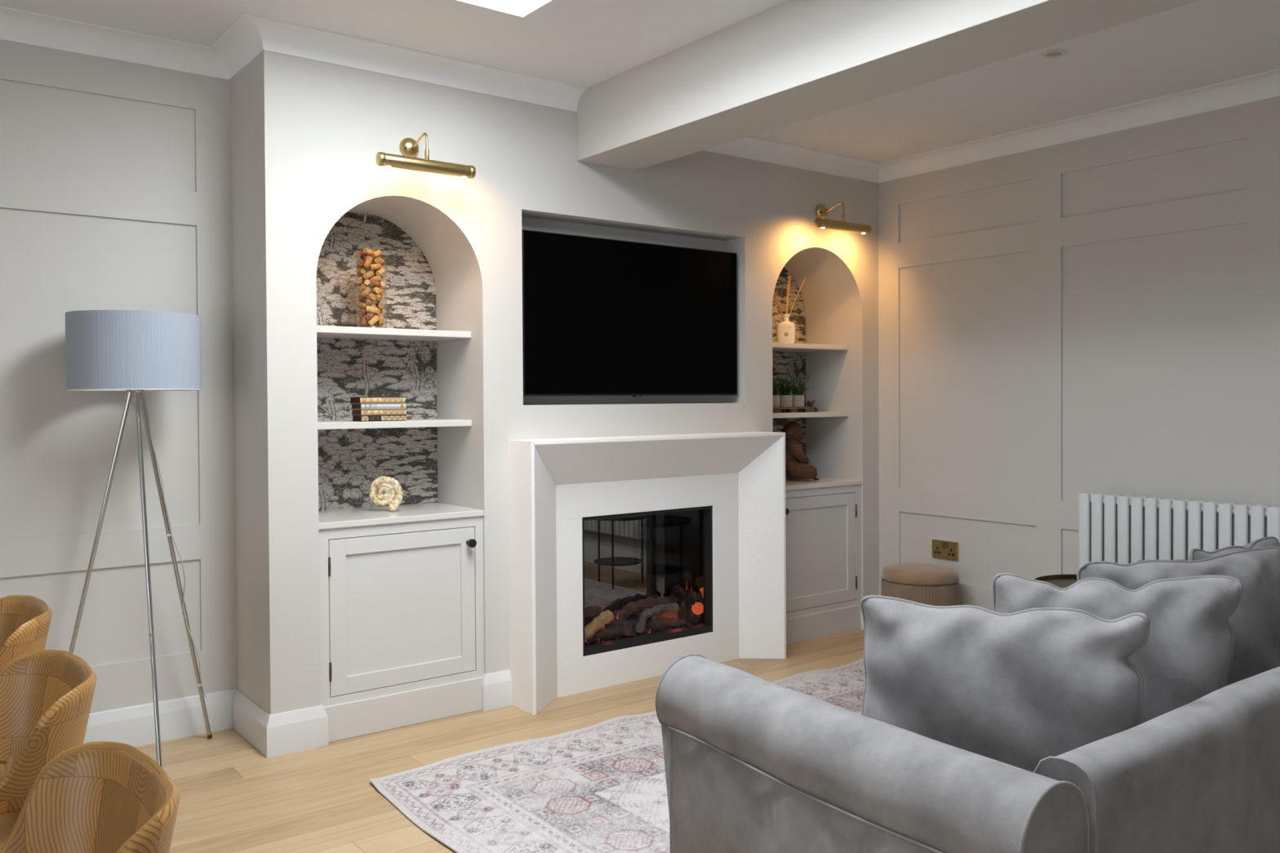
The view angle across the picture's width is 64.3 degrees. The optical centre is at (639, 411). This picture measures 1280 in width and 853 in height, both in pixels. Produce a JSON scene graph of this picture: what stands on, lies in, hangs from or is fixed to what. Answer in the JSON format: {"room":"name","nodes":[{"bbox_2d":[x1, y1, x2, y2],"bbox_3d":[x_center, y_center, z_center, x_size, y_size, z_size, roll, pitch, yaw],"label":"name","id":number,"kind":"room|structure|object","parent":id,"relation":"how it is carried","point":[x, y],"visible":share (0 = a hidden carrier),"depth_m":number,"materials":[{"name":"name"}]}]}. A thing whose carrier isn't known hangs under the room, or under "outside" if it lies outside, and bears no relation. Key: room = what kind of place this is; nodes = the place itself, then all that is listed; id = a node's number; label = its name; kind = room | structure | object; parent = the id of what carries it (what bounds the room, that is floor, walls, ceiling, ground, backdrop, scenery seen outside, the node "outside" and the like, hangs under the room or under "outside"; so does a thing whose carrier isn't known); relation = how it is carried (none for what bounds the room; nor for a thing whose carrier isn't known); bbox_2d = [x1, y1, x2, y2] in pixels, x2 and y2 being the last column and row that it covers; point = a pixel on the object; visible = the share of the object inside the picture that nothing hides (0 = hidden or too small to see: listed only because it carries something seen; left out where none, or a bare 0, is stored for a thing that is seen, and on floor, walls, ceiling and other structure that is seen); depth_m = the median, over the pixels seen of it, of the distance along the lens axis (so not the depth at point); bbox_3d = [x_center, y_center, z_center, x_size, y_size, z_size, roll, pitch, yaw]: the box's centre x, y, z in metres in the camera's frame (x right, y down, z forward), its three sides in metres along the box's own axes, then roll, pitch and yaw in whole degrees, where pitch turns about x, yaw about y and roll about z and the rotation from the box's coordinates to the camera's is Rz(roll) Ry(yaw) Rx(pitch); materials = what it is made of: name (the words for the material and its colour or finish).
{"room":"living room","nodes":[
{"label":"living room","id":0,"kind":"room"},
{"bbox_2d":[0,595,52,671],"bbox_3d":[-1.641,0.587,2.409,0.424,0.220,0.415,-1,1,-40],"label":"chair back","id":1,"kind":"object","parent":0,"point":[24,620],"depth_m":2.44,"materials":[{"name":"brown wood"}]},
{"bbox_2d":[0,39,236,713],"bbox_3d":[-3.304,-0.162,2.404,4.500,2.700,0.050,-1,1,-37],"label":"wall","id":2,"kind":"structure","parent":0,"point":[115,175],"depth_m":3.51,"materials":[{"name":"beige paint"}]},
{"bbox_2d":[134,629,864,852],"bbox_3d":[0.010,1.215,1.196,11.392,0.060,6.097,-1,1,-37],"label":"floor","id":3,"kind":"structure","parent":0,"point":[234,798],"depth_m":3.33,"materials":[{"name":"brown wood"}]},
{"bbox_2d":[0,595,52,777],"bbox_3d":[-1.654,0.827,2.400,0.460,0.700,0.415,-1,1,-40],"label":"dining chair","id":4,"kind":"object","parent":3,"relation":"on","point":[24,620],"visible":0.43,"depth_m":2.45,"materials":[{"name":"brown wood"}]},
{"bbox_2d":[0,649,97,849],"bbox_3d":[-1.237,0.832,1.819,0.460,0.700,0.415,-1,1,-41],"label":"dining chair","id":5,"kind":"object","parent":3,"relation":"on","point":[46,695],"visible":0.68,"depth_m":1.96,"materials":[{"name":"brown wood"}]},
{"bbox_2d":[0,741,180,852],"bbox_3d":[-0.831,0.837,1.261,0.460,0.700,0.415,-1,1,-40],"label":"dining chair","id":6,"kind":"object","parent":3,"relation":"on","point":[99,797],"visible":1,"depth_m":1.46,"materials":[{"name":"brown wood"}]},
{"bbox_2d":[65,310,212,767],"bbox_3d":[-1.616,0.426,3.295,0.528,1.481,0.504,-1,1,-37],"label":"floor lamp","id":7,"kind":"object","parent":3,"relation":"on","point":[137,352],"visible":0.98,"depth_m":3.19,"materials":[{"name":"white fabric"}]},
{"bbox_2d":[318,502,484,742],"bbox_3d":[-0.968,0.770,3.886,0.648,0.772,0.427,-1,1,-37],"label":"base cabinet","id":8,"kind":"object","parent":3,"relation":"on","point":[401,591],"visible":0.95,"depth_m":3.75,"materials":[{"name":"wood"}]},
{"bbox_2d":[318,502,484,529],"bbox_3d":[-0.980,0.395,3.893,0.648,0.023,0.396,-1,1,-37],"label":"countertop","id":9,"kind":"structure","parent":8,"relation":"on","point":[368,516],"depth_m":3.82,"materials":[{"name":"paint"}]},
{"bbox_2d":[368,475,403,511],"bbox_3d":[-0.972,0.316,3.891,0.130,0.136,0.039,0,1,-5],"label":"ammonite","id":10,"kind":"object","parent":9,"relation":"on","point":[393,495],"visible":1,"depth_m":3.89,"materials":[{"name":"beige stone"}]},
{"bbox_2d":[368,657,865,852],"bbox_3d":[0.724,1.147,3.208,2.572,0.014,1.911,-1,1,-37],"label":"rug","id":11,"kind":"object","parent":3,"relation":"on","point":[601,787],"visible":0.27,"depth_m":3.12,"materials":[{"name":"grey fabric"}]},
{"bbox_2d":[655,653,1279,852],"bbox_3d":[1.153,0.833,2.434,2.244,0.646,0.911,-1,1,-37],"label":"sofa","id":12,"kind":"object","parent":11,"relation":"on","point":[753,764],"visible":0.67,"depth_m":1.73,"materials":[{"name":"grey fabric"}]},
{"bbox_2d":[860,595,1150,772],"bbox_3d":[0.701,0.557,2.014,0.552,0.370,0.191,0,1,34],"label":"sofa cushion","id":13,"kind":"object","parent":12,"relation":"on","point":[1020,689],"visible":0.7,"depth_m":1.94,"materials":[{"name":"grey fabric"}]},
{"bbox_2d":[992,573,1242,724],"bbox_3d":[1.043,0.547,2.258,0.530,0.377,0.192,0,1,17],"label":"sofa cushion","id":14,"kind":"object","parent":12,"relation":"on","point":[1186,656],"visible":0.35,"depth_m":2.18,"materials":[{"name":"grey fabric"}]},
{"bbox_2d":[1137,559,1187,561],"bbox_3d":[1.539,0.572,2.937,0.302,0.306,0.134,-1,1,-18],"label":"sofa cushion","id":15,"kind":"object","parent":12,"relation":"on","point":[1180,559],"visible":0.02,"depth_m":2.95,"materials":[{"name":"fabric"}]},
{"bbox_2d":[1076,546,1279,684],"bbox_3d":[1.353,0.539,2.532,0.644,0.381,0.183,-1,1,-16],"label":"sofa cushion","id":16,"kind":"object","parent":12,"relation":"on","point":[1255,624],"visible":0.36,"depth_m":2.50,"materials":[{"name":"grey fabric"}]},
{"bbox_2d":[1187,536,1279,560],"bbox_3d":[1.630,0.541,2.795,0.436,0.368,0.162,-1,1,-33],"label":"sofa cushion","id":17,"kind":"object","parent":12,"relation":"on","point":[1269,541],"visible":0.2,"depth_m":2.76,"materials":[{"name":"grey fabric"}]},
{"bbox_2d":[1034,573,1077,588],"bbox_3d":[1.778,0.904,4.004,0.430,0.456,0.430,-1,1,-37],"label":"tray table","id":18,"kind":"object","parent":11,"relation":"on","point":[1065,580],"visible":0.09,"depth_m":4.16,"materials":[{"name":"brown wood"}]},
{"bbox_2d":[507,431,786,715],"bbox_3d":[0.077,0.624,4.334,1.354,1.040,0.180,-1,1,-37],"label":"fireplace surround","id":19,"kind":"object","parent":3,"relation":"on","point":[553,484],"visible":0.98,"depth_m":4.27,"materials":[{"name":"stone"}]},
{"bbox_2d":[785,476,862,644],"bbox_3d":[0.785,0.743,5.219,0.648,0.772,0.427,-1,1,-37],"label":"base cabinet","id":20,"kind":"object","parent":3,"relation":"on","point":[823,516],"visible":0.51,"depth_m":5.11,"materials":[{"name":"wood"}]},
{"bbox_2d":[785,476,862,490],"bbox_3d":[0.774,0.368,5.227,0.648,0.023,0.396,-1,1,-37],"label":"countertop","id":21,"kind":"structure","parent":20,"relation":"on","point":[823,482],"depth_m":5.15,"materials":[{"name":"paint"}]},
{"bbox_2d":[782,421,818,479],"bbox_3d":[0.799,0.201,5.230,0.208,0.303,0.208,-1,1,-17],"label":"figurine","id":22,"kind":"object","parent":21,"relation":"on","point":[797,466],"visible":0.91,"depth_m":5.16,"materials":[{"name":"brown wood"}]},
{"bbox_2d":[880,562,959,605],"bbox_3d":[1.329,0.934,4.835,0.360,0.393,0.360,-1,1,-37],"label":"pouf","id":23,"kind":"object","parent":3,"relation":"on","point":[928,584],"visible":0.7,"depth_m":4.69,"materials":[{"name":"beige fabric"}]},
{"bbox_2d":[230,49,879,715],"bbox_3d":[-0.118,-0.208,4.556,3.178,2.700,0.420,-1,1,-37],"label":"wall","id":24,"kind":"structure","parent":0,"point":[309,193],"depth_m":3.99,"materials":[{"name":"beige paint"}]},
{"bbox_2d":[83,688,328,758],"bbox_3d":[-3.078,1.120,2.291,4.690,0.137,0.420,-1,1,-37],"label":"baseboard","id":25,"kind":"structure","parent":24,"relation":"attached to","point":[304,729],"depth_m":3.54,"materials":[{"name":"white wood"}]},
{"bbox_2d":[0,5,588,112],"bbox_3d":[-2.647,-1.233,2.558,5.759,0.081,0.485,-1,1,-37],"label":"trim","id":26,"kind":"structure","parent":24,"relation":"attached to","point":[251,34],"depth_m":3.56,"materials":[{"name":"white paint"}]},
{"bbox_2d":[316,325,471,341],"bbox_3d":[-1.012,-0.298,3.921,0.647,0.025,0.303,-1,1,-37],"label":"shelf","id":27,"kind":"object","parent":24,"relation":"attached to","point":[322,331],"visible":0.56,"depth_m":3.85,"materials":[{"name":"wood"}]},
{"bbox_2d":[355,255,386,328],"bbox_3d":[-1.018,-0.447,3.857,0.111,0.273,0.111,-1,1,-37],"label":"glass vase","id":28,"kind":"object","parent":27,"relation":"on","point":[375,326],"visible":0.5,"depth_m":3.85,"materials":[{"name":"clear glass"}]},
{"bbox_2d":[357,289,363,299],"bbox_3d":[-1.050,-0.443,3.853,0.022,0.038,0.045,0,1,19],"label":"cork","id":29,"kind":"object","parent":28,"relation":"in","point":[359,296],"visible":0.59,"depth_m":3.84,"materials":[{"name":"brown wood"}]},
{"bbox_2d":[356,265,364,271],"bbox_3d":[-1.057,-0.547,3.856,0.022,0.033,0.045,0,1,4],"label":"cork","id":30,"kind":"object","parent":28,"relation":"in","point":[358,267],"visible":0.66,"depth_m":3.84,"materials":[{"name":"brown wood"}]},
{"bbox_2d":[356,251,364,258],"bbox_3d":[-1.058,-0.593,3.854,0.022,0.022,0.041,0,1,0],"label":"cork","id":31,"kind":"object","parent":28,"relation":"in","point":[358,253],"visible":0.88,"depth_m":3.83,"materials":[{"name":"brown wood"}]},
{"bbox_2d":[357,275,364,283],"bbox_3d":[-1.048,-0.502,3.847,0.022,0.035,0.045,0,1,16],"label":"cork","id":32,"kind":"object","parent":28,"relation":"in","point":[361,279],"visible":0.67,"depth_m":3.83,"materials":[{"name":"beige wood"}]},
{"bbox_2d":[357,257,364,266],"bbox_3d":[-1.050,-0.564,3.843,0.022,0.033,0.045,0,1,-5],"label":"cork","id":33,"kind":"object","parent":28,"relation":"in","point":[361,262],"visible":0.91,"depth_m":3.83,"materials":[{"name":"brown wood"}]},
{"bbox_2d":[357,268,366,276],"bbox_3d":[-1.048,-0.523,3.834,0.022,0.026,0.043,-1,1,-34],"label":"cork","id":34,"kind":"object","parent":28,"relation":"in","point":[362,271],"visible":1,"depth_m":3.82,"materials":[{"name":"beige wood"}]},
{"bbox_2d":[356,302,368,309],"bbox_3d":[-1.046,-0.400,3.843,0.044,0.029,0.022,0,1,31],"label":"cork","id":35,"kind":"object","parent":28,"relation":"in","point":[360,304],"visible":1,"depth_m":3.83,"materials":[{"name":"beige wood"}]},
{"bbox_2d":[359,308,367,315],"bbox_3d":[-1.042,-0.377,3.839,0.022,0.030,0.044,0,1,2],"label":"cork","id":36,"kind":"object","parent":28,"relation":"in","point":[362,311],"visible":0.91,"depth_m":3.82,"materials":[{"name":"brown wood"}]},
{"bbox_2d":[359,297,368,302],"bbox_3d":[-1.044,-0.423,3.857,0.042,0.025,0.022,0,1,37],"label":"cork","id":37,"kind":"object","parent":28,"relation":"in","point":[363,300],"visible":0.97,"depth_m":3.85,"materials":[{"name":"brown wood"}]},
{"bbox_2d":[360,284,367,289],"bbox_3d":[-1.035,-0.465,3.838,0.022,0.029,0.044,0,1,15],"label":"cork","id":38,"kind":"object","parent":28,"relation":"in","point":[363,286],"visible":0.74,"depth_m":3.82,"materials":[{"name":"beige wood"}]},
{"bbox_2d":[360,315,368,325],"bbox_3d":[-1.036,-0.341,3.831,0.022,0.045,0.036,0,1,39],"label":"cork","id":39,"kind":"object","parent":28,"relation":"in","point":[364,321],"visible":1,"depth_m":3.82,"materials":[{"name":"brown wood"}]},
{"bbox_2d":[360,286,372,297],"bbox_3d":[-1.028,-0.448,3.823,0.043,0.041,0.022,0,1,-3],"label":"cork","id":40,"kind":"object","parent":28,"relation":"in","point":[364,293],"visible":1,"depth_m":3.81,"materials":[{"name":"beige wood"}]},
{"bbox_2d":[363,253,368,260],"bbox_3d":[-1.034,-0.584,3.848,0.022,0.032,0.045,0,1,-12],"label":"cork","id":41,"kind":"object","parent":28,"relation":"in","point":[365,255],"visible":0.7,"depth_m":3.83,"materials":[{"name":"brown wood"}]},
{"bbox_2d":[363,279,369,285],"bbox_3d":[-1.029,-0.485,3.833,0.022,0.024,0.042,-1,1,-20],"label":"cork","id":42,"kind":"object","parent":28,"relation":"in","point":[366,282],"visible":1,"depth_m":3.81,"materials":[{"name":"beige wood"}]},
{"bbox_2d":[362,248,373,257],"bbox_3d":[-1.022,-0.598,3.827,0.022,0.031,0.045,0,1,26],"label":"cork","id":43,"kind":"object","parent":28,"relation":"in","point":[365,251],"visible":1,"depth_m":3.81,"materials":[{"name":"beige wood"}]},
{"bbox_2d":[363,256,373,268],"bbox_3d":[-1.020,-0.560,3.819,0.035,0.045,0.022,-1,1,-27],"label":"cork","id":44,"kind":"object","parent":28,"relation":"in","point":[368,260],"visible":1,"depth_m":3.81,"materials":[{"name":"beige wood"}]},
{"bbox_2d":[362,270,374,279],"bbox_3d":[-1.020,-0.512,3.824,0.045,0.038,0.022,0,1,-8],"label":"cork","id":45,"kind":"object","parent":28,"relation":"in","point":[370,273],"visible":1,"depth_m":3.81,"materials":[{"name":"beige wood"}]},
{"bbox_2d":[365,312,376,319],"bbox_3d":[-1.013,-0.360,3.829,0.022,0.034,0.045,0,1,22],"label":"cork","id":46,"kind":"object","parent":28,"relation":"in","point":[369,316],"visible":1,"depth_m":3.81,"materials":[{"name":"brown wood"}]},
{"bbox_2d":[366,293,376,300],"bbox_3d":[-1.011,-0.433,3.829,0.045,0.031,0.022,0,1,43],"label":"cork","id":47,"kind":"object","parent":28,"relation":"in","point":[370,295],"visible":1,"depth_m":3.82,"materials":[{"name":"beige wood"}]},
{"bbox_2d":[365,320,377,325],"bbox_3d":[-1.014,-0.332,3.848,0.041,0.022,0.022,0,1,0],"label":"cork","id":48,"kind":"object","parent":28,"relation":"in","point":[376,323],"visible":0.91,"depth_m":3.84,"materials":[{"name":"brown wood"}]},
{"bbox_2d":[365,306,377,313],"bbox_3d":[-1.008,-0.382,3.825,0.044,0.030,0.022,-1,1,-22],"label":"cork","id":49,"kind":"object","parent":28,"relation":"in","point":[371,309],"visible":1,"depth_m":3.82,"materials":[{"name":"beige wood"}]},
{"bbox_2d":[365,298,377,305],"bbox_3d":[-1.010,-0.414,3.838,0.022,0.028,0.044,0,1,42],"label":"cork","id":50,"kind":"object","parent":28,"relation":"in","point":[369,301],"visible":1,"depth_m":3.83,"materials":[{"name":"beige wood"}]},
{"bbox_2d":[368,315,379,325],"bbox_3d":[-1.000,-0.341,3.823,0.043,0.042,0.022,-1,1,-34],"label":"cork","id":51,"kind":"object","parent":28,"relation":"in","point":[375,319],"visible":1,"depth_m":3.81,"materials":[{"name":"beige wood"}]},
{"bbox_2d":[369,285,380,293],"bbox_3d":[-0.999,-0.460,3.840,0.045,0.033,0.022,0,1,41],"label":"cork","id":52,"kind":"object","parent":28,"relation":"in","point":[375,289],"visible":1,"depth_m":3.83,"materials":[{"name":"beige wood"}]},
{"bbox_2d":[368,275,381,281],"bbox_3d":[-0.999,-0.499,3.843,0.043,0.027,0.022,0,1,-7],"label":"cork","id":53,"kind":"object","parent":28,"relation":"in","point":[378,278],"visible":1,"depth_m":3.83,"materials":[{"name":"beige wood"}]},
{"bbox_2d":[368,262,381,271],"bbox_3d":[-0.994,-0.543,3.824,0.044,0.031,0.022,-1,1,-36],"label":"cork","id":54,"kind":"object","parent":28,"relation":"in","point":[375,266],"visible":1,"depth_m":3.81,"materials":[{"name":"beige wood"}]},
{"bbox_2d":[369,280,381,287],"bbox_3d":[-0.996,-0.480,3.833,0.022,0.025,0.042,0,1,25],"label":"cork","id":55,"kind":"object","parent":28,"relation":"in","point":[375,283],"visible":1,"depth_m":3.82,"materials":[{"name":"brown wood"}]},
{"bbox_2d":[371,256,380,263],"bbox_3d":[-1.003,-0.578,3.857,0.022,0.036,0.045,0,1,22],"label":"cork","id":56,"kind":"object","parent":28,"relation":"in","point":[373,260],"visible":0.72,"depth_m":3.84,"materials":[{"name":"brown wood"}]},
{"bbox_2d":[370,249,382,257],"bbox_3d":[-0.993,-0.593,3.837,0.022,0.035,0.045,0,1,26],"label":"cork","id":57,"kind":"object","parent":28,"relation":"in","point":[375,254],"visible":1,"depth_m":3.83,"materials":[{"name":"beige wood"}]},
{"bbox_2d":[372,292,382,301],"bbox_3d":[-0.992,-0.435,3.845,0.045,0.038,0.022,0,1,38],"label":"cork","id":58,"kind":"object","parent":28,"relation":"in","point":[379,296],"visible":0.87,"depth_m":3.83,"materials":[{"name":"beige wood"}]},
{"bbox_2d":[374,257,384,264],"bbox_3d":[-0.983,-0.568,3.844,0.022,0.023,0.042,0,1,15],"label":"cork","id":59,"kind":"object","parent":28,"relation":"in","point":[377,260],"visible":1,"depth_m":3.83,"materials":[{"name":"beige wood"}]},
{"bbox_2d":[376,302,383,308],"bbox_3d":[-0.987,-0.402,3.868,0.022,0.025,0.042,-1,1,-24],"label":"cork","id":60,"kind":"object","parent":28,"relation":"in","point":[378,305],"visible":0.97,"depth_m":3.85,"materials":[{"name":"beige wood"}]},
{"bbox_2d":[375,267,385,275],"bbox_3d":[-0.982,-0.528,3.854,0.022,0.034,0.045,0,1,20],"label":"cork","id":61,"kind":"object","parent":28,"relation":"in","point":[380,272],"visible":1,"depth_m":3.84,"materials":[{"name":"beige wood"}]},
{"bbox_2d":[377,313,384,324],"bbox_3d":[-0.981,-0.349,3.853,0.022,0.045,0.034,-1,1,-28],"label":"cork","id":62,"kind":"object","parent":28,"relation":"in","point":[380,322],"visible":1,"depth_m":3.85,"materials":[{"name":"beige wood"}]},
{"bbox_2d":[378,288,385,295],"bbox_3d":[-0.991,-0.457,3.866,0.045,0.033,0.022,0,1,21],"label":"cork","id":63,"kind":"object","parent":28,"relation":"in","point":[382,292],"visible":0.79,"depth_m":3.86,"materials":[{"name":"beige wood"}]},
{"bbox_2d":[377,282,386,289],"bbox_3d":[-0.985,-0.472,3.882,0.022,0.040,0.044,-1,1,-37],"label":"cork","id":64,"kind":"object","parent":28,"relation":"in","point":[383,284],"visible":0.57,"depth_m":3.87,"materials":[{"name":"beige wood"}]},
{"bbox_2d":[317,418,471,429],"bbox_3d":[-1.010,0.048,3.926,0.647,0.025,0.303,-1,1,-37],"label":"shelf","id":65,"kind":"object","parent":24,"relation":"attached to","point":[329,424],"visible":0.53,"depth_m":3.81,"materials":[{"name":"wood"}]},
{"bbox_2d":[351,414,406,421],"bbox_3d":[-0.985,0.025,3.846,0.175,0.023,0.106,-1,1,-36],"label":"book","id":66,"kind":"object","parent":65,"relation":"on","point":[374,417],"visible":1,"depth_m":3.81,"materials":[{"name":"beige paper"}]},
{"bbox_2d":[351,408,406,415],"bbox_3d":[-0.986,0.002,3.846,0.176,0.021,0.106,-1,1,-37],"label":"book","id":67,"kind":"object","parent":66,"relation":"on","point":[354,411],"visible":1,"depth_m":3.80,"materials":[{"name":"beige paper"}]},
{"bbox_2d":[350,403,405,409],"bbox_3d":[-0.988,-0.020,3.846,0.176,0.022,0.106,-1,1,-37],"label":"book","id":68,"kind":"object","parent":67,"relation":"on","point":[354,406],"visible":0.98,"depth_m":3.80,"materials":[{"name":"blue paper"}]},
{"bbox_2d":[349,396,405,403],"bbox_3d":[-0.991,-0.043,3.844,0.178,0.024,0.106,-1,1,-38],"label":"book","id":69,"kind":"object","parent":68,"relation":"on","point":[353,399],"visible":1,"depth_m":3.80,"materials":[{"name":"beige paper"}]},
{"bbox_2d":[375,132,475,178],"bbox_3d":[-0.794,-0.924,3.662,0.370,0.154,0.174,-1,1,-37],"label":"picture light","id":70,"kind":"object","parent":24,"relation":"attached to","point":[409,147],"visible":1,"depth_m":3.61,"materials":[{"name":"gold metal"}]},
{"bbox_2d":[480,669,511,711],"bbox_3d":[-0.560,1.084,3.961,0.125,0.137,0.030,-1,1,-37],"label":"baseboard","id":71,"kind":"structure","parent":24,"relation":"attached to","point":[495,687],"depth_m":3.95,"materials":[{"name":"white wood"}]},
{"bbox_2d":[521,229,737,397],"bbox_3d":[-0.038,-0.398,4.457,1.156,0.672,0.111,-1,1,-37],"label":"television","id":72,"kind":"object","parent":24,"relation":"attached to","point":[602,317],"visible":0.97,"depth_m":4.37,"materials":[{"name":"black plastic"}]},
{"bbox_2d":[582,506,712,656],"bbox_3d":[-0.072,0.712,4.541,0.790,0.660,0.403,-1,1,-37],"label":"fireplace","id":73,"kind":"object","parent":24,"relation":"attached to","point":[647,576],"visible":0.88,"depth_m":4.59,"materials":[{"name":"black glass"}]},
{"bbox_2d":[664,509,705,626],"bbox_3d":[0.210,0.701,4.679,0.214,0.571,0.006,0,1,30],"label":"mirror","id":74,"kind":"object","parent":73,"relation":"on","point":[685,531],"depth_m":4.67,"materials":[{"name":"black glass"}]},
{"bbox_2d":[772,342,848,352],"bbox_3d":[0.742,-0.331,5.255,0.647,0.025,0.303,-1,1,-37],"label":"shelf","id":75,"kind":"object","parent":24,"relation":"attached to","point":[778,347],"visible":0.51,"depth_m":5.20,"materials":[{"name":"wood"}]},
{"bbox_2d":[776,314,795,342],"bbox_3d":[0.745,-0.419,5.197,0.094,0.152,0.055,0,1,3],"label":"reed diffuser","id":76,"kind":"object","parent":75,"relation":"on","point":[785,330],"visible":0.94,"depth_m":5.18,"materials":[{"name":"white ceramic"}]},
{"bbox_2d":[773,293,784,320],"bbox_3d":[0.710,-0.522,5.167,0.097,0.182,0.004,-1,1,-34],"label":"reed","id":77,"kind":"object","parent":76,"relation":"in","point":[774,293],"visible":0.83,"depth_m":5.16,"materials":[{"name":"brown wood"}]},
{"bbox_2d":[786,271,789,314],"bbox_3d":[0.755,-0.576,5.219,0.006,0.287,0.067,0,1,25],"label":"reed","id":78,"kind":"object","parent":76,"relation":"in","point":[788,272],"visible":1,"depth_m":5.22,"materials":[{"name":"brown wood"}]},
{"bbox_2d":[786,275,791,314],"bbox_3d":[0.762,-0.568,5.228,0.006,0.271,0.079,0,1,28],"label":"reed","id":79,"kind":"object","parent":76,"relation":"in","point":[790,275],"visible":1,"depth_m":5.23,"materials":[{"name":"brown wood"}]},
{"bbox_2d":[788,276,805,317],"bbox_3d":[0.799,-0.564,5.235,0.140,0.262,0.005,-1,1,-31],"label":"reed","id":80,"kind":"object","parent":76,"relation":"in","point":[805,277],"visible":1,"depth_m":5.24,"materials":[{"name":"brown wood"}]},
{"bbox_2d":[773,411,848,417],"bbox_3d":[0.743,0.018,5.259,0.647,0.025,0.303,-1,1,-37],"label":"shelf","id":81,"kind":"object","parent":24,"relation":"attached to","point":[791,414],"visible":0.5,"depth_m":5.17,"materials":[{"name":"wood"}]},
{"bbox_2d":[773,406,818,413],"bbox_3d":[0.740,-0.008,5.210,0.464,0.027,0.144,-1,1,-37],"label":"wooden tray","id":82,"kind":"object","parent":81,"relation":"on","point":[801,409],"visible":0.67,"depth_m":5.21,"materials":[{"name":"brown wood"}]},
{"bbox_2d":[772,375,782,407],"bbox_3d":[0.675,-0.102,5.143,0.096,0.162,0.102,0,1,16],"label":"potted plant","id":83,"kind":"object","parent":82,"relation":"on","point":[775,388],"visible":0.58,"depth_m":5.13,"materials":[{"name":"green plant"}]},
{"bbox_2d":[776,375,796,407],"bbox_3d":[0.745,-0.103,5.196,0.103,0.163,0.092,-1,1,-25],"label":"potted plant","id":84,"kind":"object","parent":82,"relation":"on","point":[785,398],"visible":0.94,"depth_m":5.18,"materials":[{"name":"green plant"}]},
{"bbox_2d":[788,375,808,407],"bbox_3d":[0.822,-0.104,5.261,0.128,0.162,0.133,0,1,7],"label":"potted plant","id":85,"kind":"object","parent":82,"relation":"on","point":[797,399],"visible":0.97,"depth_m":5.23,"materials":[{"name":"green plant"}]},
{"bbox_2d":[805,400,815,406],"bbox_3d":[0.889,-0.041,5.311,0.056,0.034,0.036,-1,1,-37],"label":"leaf ornament","id":86,"kind":"object","parent":82,"relation":"on","point":[811,404],"visible":0.97,"depth_m":5.30,"materials":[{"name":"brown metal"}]},
{"bbox_2d":[813,201,871,234],"bbox_3d":[0.950,-0.951,4.989,0.370,0.154,0.174,-1,1,-37],"label":"picture light","id":87,"kind":"object","parent":24,"relation":"attached to","point":[821,211],"visible":1,"depth_m":4.94,"materials":[{"name":"gold metal"}]},
{"bbox_2d":[0,0,1279,163],"bbox_3d":[-0.222,-1.387,0.968,7.698,0.358,6.050,-1,1,-37],"label":"ceiling","id":88,"kind":"structure","parent":0,"point":[587,43],"depth_m":3.55,"materials":[{"name":"white paint"}]},
{"bbox_2d":[577,0,1200,170],"bbox_3d":[1.556,-1.273,2.039,0.305,0.524,5.600,-1,1,-37],"label":"ceiling beam","id":89,"kind":"structure","parent":88,"relation":"attached to","point":[790,61],"depth_m":3.23,"materials":[{"name":"beige paint"}]},
{"bbox_2d":[1040,48,1067,58],"bbox_3d":[1.448,-1.258,3.558,0.086,0.025,0.086,-1,1,-37],"label":"recessed light","id":90,"kind":"object","parent":88,"relation":"in","point":[1052,54],"visible":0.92,"depth_m":3.55,"materials":[{"name":"white plastic"}]},
{"bbox_2d":[878,96,1279,610],"bbox_3d":[2.956,-0.207,3.131,0.050,2.700,5.630,-1,1,-37],"label":"wall","id":91,"kind":"structure","parent":0,"point":[1100,313],"depth_m":4.49,"materials":[{"name":"beige paint"}]},
{"bbox_2d":[860,609,864,630],"bbox_3d":[2.891,1.076,3.080,0.146,0.137,5.610,-1,1,-37],"label":"baseboard","id":92,"kind":"structure","parent":91,"relation":"attached to","point":[862,624],"depth_m":5.25,"materials":[{"name":"white paint"}]},
{"bbox_2d":[932,539,958,560],"bbox_3d":[1.502,0.682,5.019,0.013,0.088,0.147,-1,1,-37],"label":"double socket","id":93,"kind":"object","parent":91,"relation":"attached to","point":[944,549],"visible":1,"depth_m":5.01,"materials":[{"name":"gold metal"}]},
{"bbox_2d":[704,68,1279,183],"bbox_3d":[2.309,-1.204,2.612,1.584,0.081,5.600,-1,1,-37],"label":"trim","id":94,"kind":"structure","parent":91,"relation":"attached to","point":[1266,85],"depth_m":4.62,"materials":[{"name":"white paint"}]},
{"bbox_2d":[1078,492,1279,567],"bbox_3d":[2.309,0.745,3.872,0.106,0.785,1.400,-1,1,-37],"label":"radiator","id":95,"kind":"object","parent":91,"relation":"attached to","point":[1124,529],"visible":0.48,"depth_m":4.08,"materials":[{"name":"white metal"}]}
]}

